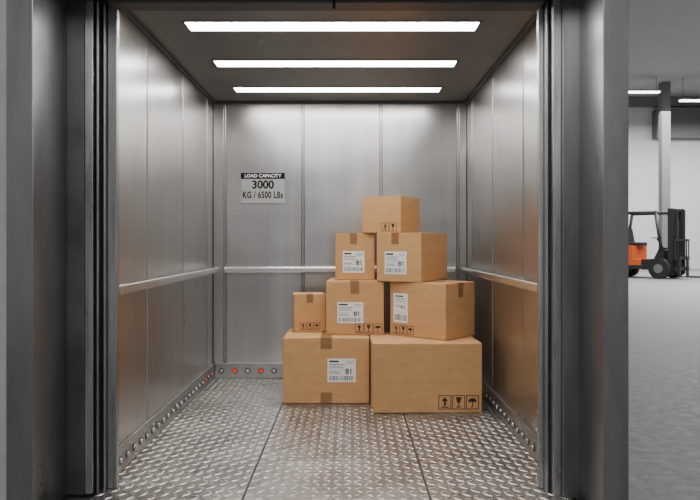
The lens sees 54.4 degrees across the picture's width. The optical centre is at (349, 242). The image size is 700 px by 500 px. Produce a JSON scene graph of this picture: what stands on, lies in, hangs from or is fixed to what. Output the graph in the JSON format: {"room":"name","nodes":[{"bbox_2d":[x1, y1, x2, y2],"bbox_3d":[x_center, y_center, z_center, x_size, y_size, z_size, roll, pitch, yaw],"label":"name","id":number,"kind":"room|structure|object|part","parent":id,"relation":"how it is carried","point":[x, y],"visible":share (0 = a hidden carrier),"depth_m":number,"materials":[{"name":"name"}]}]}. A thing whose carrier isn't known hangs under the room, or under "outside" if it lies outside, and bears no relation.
{"room":"warehouse freight elevator","nodes":[
{"label":"warehouse freight elevator","id":0,"kind":"room"},
{"bbox_2d":[0,0,5,499],"bbox_3d":[-4.245,-2.805,3.120,5.509,8.050,0.300,0,0,0],"label":"wall","id":1,"kind":"structure","parent":0,"point":[2,2],"depth_m":2.97,"materials":[{"name":"metal"}]},
{"bbox_2d":[119,11,212,444],"bbox_3d":[-1.276,-0.077,4.785,0.084,2.594,2.730,0,0,0],"label":"wall","id":2,"kind":"structure","parent":0,"point":[166,122],"depth_m":4.40,"materials":[{"name":"metal"}]},
{"bbox_2d":[6,0,84,499],"bbox_3d":[-1.391,-0.045,3.175,0.201,2.530,0.450,0,0,0],"label":"door frame","id":3,"kind":"structure","parent":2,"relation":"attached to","point":[35,29],"depth_m":3.07,"materials":[{"name":"metal"}]},
{"bbox_2d":[85,0,96,493],"bbox_3d":[-1.270,-0.030,3.355,0.039,2.500,0.090,0,0,0],"label":"strip","id":4,"kind":"object","parent":2,"relation":"attached to","point":[90,5],"visible":0.8,"depth_m":3.31,"materials":[{"name":"metal"}]},
{"bbox_2d":[108,5,118,487],"bbox_3d":[-1.181,-0.030,3.400,0.047,2.500,0.040,0,0,0],"label":"jamb","id":5,"kind":"object","parent":2,"relation":"attached to","point":[113,13],"depth_m":3.38,"materials":[{"name":"grey metal"}]},
{"bbox_2d":[119,363,214,472],"bbox_3d":[-1.222,1.148,4.773,0.030,0.136,2.706,0,0,0],"label":"baseboard","id":6,"kind":"structure","parent":2,"relation":"attached to","point":[139,439],"depth_m":4.37,"materials":[{"name":"metal"}]},
{"bbox_2d":[119,267,218,294],"bbox_3d":[-1.201,0.240,4.765,0.072,0.052,2.590,0,0,0],"label":"handrail","id":7,"kind":"object","parent":2,"relation":"attached to","point":[145,284],"visible":0.85,"depth_m":4.23,"materials":[{"name":"silver metal"}]},
{"bbox_2d":[93,0,550,5],"bbox_3d":[-0.135,-1.280,3.361,2.630,0.200,0.116,0,0,0],"label":"header track","id":8,"kind":"object","parent":2,"relation":"attached to","point":[101,2],"visible":0.02,"depth_m":3.33,"materials":[{"name":"black metal"}]},
{"bbox_2d":[61,490,580,499],"bbox_3d":[10.000,1.300,13.000,48.000,0.079,38.000,0,0,0],"label":"ground","id":9,"kind":"structure","parent":0,"point":[67,496],"depth_m":3.37,"materials":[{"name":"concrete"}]},
{"bbox_2d":[108,0,544,10],"bbox_3d":[-0.116,-1.272,3.361,2.124,0.215,0.118,0,0,0],"label":"header","id":10,"kind":"object","parent":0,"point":[121,5],"visible":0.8,"depth_m":3.33,"materials":[{"name":"black metal"}]},
{"bbox_2d":[97,2,107,491],"bbox_3d":[-1.228,-0.030,3.375,0.046,2.500,0.090,0,0,0],"label":"door slot","id":11,"kind":"object","parent":10,"relation":"attached to","point":[103,6],"depth_m":3.36,"materials":[{"name":"black metal"}]},
{"bbox_3d":[-1.235,-0.030,3.362,0.010,2.500,0.065,0,0,0],"label":"door edge","id":12,"kind":"part","parent":11,"relation":"part of","materials":[{"name":"grey metal"}]},
{"bbox_3d":[-1.210,-0.030,3.373,0.007,2.500,0.045,0,0,0],"label":"door edge","id":13,"kind":"part","parent":11,"relation":"part of","materials":[{"name":"grey metal"}]},
{"bbox_2d":[544,2,547,491],"bbox_3d":[0.966,-0.030,3.350,0.007,2.500,0.040,0,0,0],"label":"door edge","id":14,"kind":"object","parent":10,"relation":"attached to","point":[546,3],"visible":1,"depth_m":3.33,"materials":[{"name":"metal"}]},
{"bbox_2d":[122,11,536,103],"bbox_3d":[-0.090,-1.325,4.785,2.295,0.138,2.730,0,0,0],"label":"ceiling","id":15,"kind":"structure","parent":0,"point":[479,53],"depth_m":4.50,"materials":[{"name":"metal"}]},
{"bbox_2d":[182,21,481,31],"bbox_3d":[-0.103,-1.285,3.998,1.723,0.029,0.184,0,0,0],"label":"ceiling light","id":16,"kind":"object","parent":15,"relation":"attached to","point":[193,26],"depth_m":4.00,"materials":[{"name":"white plastic"}]},
{"bbox_2d":[211,60,458,66],"bbox_3d":[-0.103,-1.285,4.829,1.723,0.029,0.182,0,0,0],"label":"ceiling light","id":17,"kind":"object","parent":15,"relation":"attached to","point":[218,63],"depth_m":4.82,"materials":[{"name":"white plastic"}]},
{"bbox_2d":[232,87,442,91],"bbox_3d":[-0.103,-1.285,5.651,1.723,0.029,0.182,0,0,0],"label":"ceiling light","id":18,"kind":"object","parent":15,"relation":"attached to","point":[237,89],"depth_m":5.64,"materials":[{"name":"white plastic"}]},
{"bbox_2d":[91,378,570,499],"bbox_3d":[-0.090,1.238,4.585,2.295,0.043,3.130,0,0,0],"label":"floor","id":19,"kind":"structure","parent":0,"point":[237,439],"depth_m":3.93,"materials":[{"name":"metal"}]},
{"bbox_2d":[283,328,368,402],"bbox_3d":[-0.180,0.968,5.466,0.655,0.498,0.622,0,0,0],"label":"cardboard box","id":20,"kind":"object","parent":19,"relation":"on","point":[319,367],"visible":0.91,"depth_m":5.16,"materials":[{"name":"brown cardboard"}]},
{"bbox_2d":[293,292,325,331],"bbox_3d":[-0.340,0.567,5.634,0.262,0.306,0.261,0,0,-7],"label":"cardboard box","id":21,"kind":"object","parent":20,"relation":"on","point":[309,308],"visible":1,"depth_m":5.51,"materials":[{"name":"brown cardboard"}]},
{"bbox_2d":[326,278,384,334],"bbox_3d":[0.054,0.509,5.593,0.457,0.421,0.502,0,0,4],"label":"cardboard box","id":22,"kind":"object","parent":20,"relation":"on","point":[353,307],"visible":0.91,"depth_m":5.34,"materials":[{"name":"brown cardboard"}]},
{"bbox_2d":[335,233,374,279],"bbox_3d":[0.041,0.110,5.689,0.318,0.381,0.382,0,0,0],"label":"cardboard box","id":23,"kind":"object","parent":22,"relation":"on","point":[354,252],"visible":1,"depth_m":5.50,"materials":[{"name":"brown cardboard"}]},
{"bbox_2d":[369,332,481,412],"bbox_3d":[0.549,0.969,5.197,0.785,0.496,0.651,0,0,-1],"label":"cardboard box","id":24,"kind":"object","parent":19,"relation":"on","point":[407,374],"visible":0.79,"depth_m":4.87,"materials":[{"name":"brown cardboard"}]},
{"bbox_2d":[390,280,473,340],"bbox_3d":[0.644,0.509,5.325,0.513,0.421,0.422,0,0,40],"label":"cardboard box","id":25,"kind":"object","parent":24,"relation":"on","point":[443,310],"visible":0.95,"depth_m":5.16,"materials":[{"name":"brown cardboard"}]},
{"bbox_2d":[377,232,446,282],"bbox_3d":[0.508,0.110,5.485,0.377,0.381,0.562,0,0,29],"label":"cardboard box","id":26,"kind":"object","parent":25,"relation":"on","point":[401,257],"visible":1,"depth_m":5.26,"materials":[{"name":"brown cardboard"}]},
{"bbox_2d":[362,195,418,233],"bbox_3d":[0.341,-0.227,5.613,0.338,0.294,0.421,0,0,26],"label":"cardboard box","id":27,"kind":"object","parent":26,"relation":"on","point":[380,214],"visible":0.91,"depth_m":5.44,"materials":[{"name":"brown cardboard"}]},
{"bbox_2d":[332,0,335,8],"bbox_3d":[-0.078,-1.167,3.297,0.015,0.065,0.015,0,0,0],"label":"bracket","id":28,"kind":"object","parent":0,"point":[333,1],"depth_m":3.29,"materials":[{"name":"black metal"}]},
{"bbox_2d":[213,104,466,362],"bbox_3d":[-0.090,-0.077,6.193,2.455,2.594,0.094,0,0,0],"label":"wall","id":29,"kind":"structure","parent":0,"point":[331,157],"depth_m":6.15,"materials":[{"name":"metal"}]},
{"bbox_2d":[215,363,282,377],"bbox_3d":[-0.090,1.148,6.135,2.251,0.136,0.029,0,0,0],"label":"baseboard","id":30,"kind":"structure","parent":29,"relation":"attached to","point":[222,370],"depth_m":6.13,"materials":[{"name":"metal"}]},
{"bbox_2d":[241,173,284,203],"bbox_3d":[-0.786,-0.494,6.141,0.397,0.275,0.016,0,0,0],"label":"sign","id":31,"kind":"object","parent":29,"relation":"attached to","point":[256,188],"visible":1,"depth_m":6.14,"materials":[{"name":"grey plastic"}]},
{"bbox_2d":[224,267,455,272],"bbox_3d":[-0.090,0.240,6.109,2.075,0.052,0.065,0,0,0],"label":"handrail","id":32,"kind":"object","parent":29,"relation":"attached to","point":[226,269],"visible":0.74,"depth_m":6.08,"materials":[{"name":"silver metal"}]},
{"bbox_2d":[467,21,536,433],"bbox_3d":[1.095,-0.077,4.785,0.084,2.594,2.730,0,0,0],"label":"wall","id":33,"kind":"structure","parent":0,"point":[502,114],"depth_m":4.60,"materials":[{"name":"metal"}]},
{"bbox_2d":[461,267,536,292],"bbox_3d":[1.020,0.240,4.765,0.072,0.052,2.590,0,0,0],"label":"handrail","id":34,"kind":"object","parent":33,"relation":"attached to","point":[522,284],"visible":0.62,"depth_m":4.36,"materials":[{"name":"silver metal"}]},
{"bbox_2d":[482,379,536,461],"bbox_3d":[1.041,1.148,4.773,0.030,0.136,2.706,0,0,0],"label":"baseboard","id":35,"kind":"structure","parent":33,"relation":"attached to","point":[526,436],"depth_m":4.37,"materials":[{"name":"metal"}]},
{"bbox_2d":[537,5,543,487],"bbox_3d":[0.955,-0.030,3.400,0.036,2.500,0.040,0,0,0],"label":"jamb","id":36,"kind":"object","parent":33,"relation":"attached to","point":[540,12],"depth_m":3.38,"materials":[{"name":"grey metal"}]},
{"bbox_2d":[629,0,699,96],"bbox_3d":[12.150,-6.955,17.635,44.300,0.250,29.330,0,0,0],"label":"ceiling","id":37,"kind":"structure","parent":0,"point":[664,35],"depth_m":23.65,"materials":[{"name":"paint"}]},
{"bbox_2d":[629,77,660,92],"bbox_3d":[12.000,-6.505,28.000,1.500,0.650,0.240,0,0,0],"label":"pendant lamp","id":38,"kind":"object","parent":37,"relation":"hanging from","point":[656,90],"visible":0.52,"depth_m":27.90,"materials":[{"name":"grey paint"}]},
{"bbox_2d":[678,98,699,101],"bbox_3d":[14.300,-6.330,28.000,1.500,1.000,0.240,0,0,0],"label":"pendant lamp","id":39,"kind":"object","parent":37,"relation":"hanging from","point":[680,99],"visible":1,"depth_m":27.90,"materials":[{"name":"white plastic"}]},
{"bbox_2d":[629,107,699,268],"bbox_3d":[12.000,-2.805,32.150,44.000,8.050,0.300,0,0,0],"label":"wall","id":40,"kind":"structure","parent":0,"point":[643,150],"depth_m":32.00,"materials":[{"name":"paint"}]},
{"bbox_2d":[629,97,699,106],"bbox_3d":[12.000,-6.600,31.850,43.800,0.440,0.300,0,0,0],"label":"trim","id":41,"kind":"structure","parent":40,"relation":"attached to","point":[633,101],"depth_m":31.70,"materials":[{"name":"grey paint"}]},
{"bbox_2d":[652,109,699,138],"bbox_3d":[24.050,-5.530,31.750,19.700,1.300,0.500,0,0,0],"label":"trim","id":42,"kind":"structure","parent":40,"relation":"attached to","point":[685,123],"depth_m":31.50,"materials":[{"name":"grey paint"}]},
{"bbox_2d":[629,269,699,499],"bbox_3d":[17.605,1.241,17.500,32.790,0.040,29.000,0,0,0],"label":"floor","id":43,"kind":"structure","parent":0,"point":[664,314],"depth_m":5.75,"materials":[{"name":"grey concrete"}]},
{"bbox_2d":[629,208,699,278],"bbox_3d":[10.809,0.022,23.713,1.309,2.396,3.604,0,0,-40],"label":"forklift","id":44,"kind":"object","parent":43,"relation":"on","point":[670,261],"visible":0.8,"depth_m":23.25,"materials":[{"name":"orange paint"}]},
{"bbox_3d":[10.373,0.197,24.233,1.081,1.452,2.035,0,0,-40],"label":"seat and steering","id":45,"kind":"part","parent":44,"relation":"part of","materials":[{"name":"black paint"}]},
{"bbox_2d":[658,82,670,248],"bbox_3d":[13.400,-2.800,29.000,0.520,8.040,0.520,0,0,0],"label":"column","id":46,"kind":"structure","parent":43,"relation":"on","point":[664,97],"depth_m":28.82,"materials":[{"name":"white paint"}]},
{"bbox_3d":[-0.141,-4.070,3.120,2.700,5.520,0.300,0,0,0],"label":"wall","id":47,"kind":"structure","parent":0,"visible":0},
{"bbox_2d":[548,0,560,495],"bbox_3d":[0.999,-0.030,3.340,0.038,2.500,0.120,0,0,0],"label":"strip","id":48,"kind":"object","parent":47,"relation":"attached to","point":[554,7],"visible":0.8,"depth_m":3.28,"materials":[{"name":"metal"}]},
{"bbox_2d":[561,0,628,499],"bbox_3d":[1.113,-0.045,3.175,0.191,2.530,0.450,0,0,0],"label":"door frame","id":49,"kind":"structure","parent":47,"relation":"attached to","point":[604,24],"depth_m":3.04,"materials":[{"name":"metal"}]}
]}

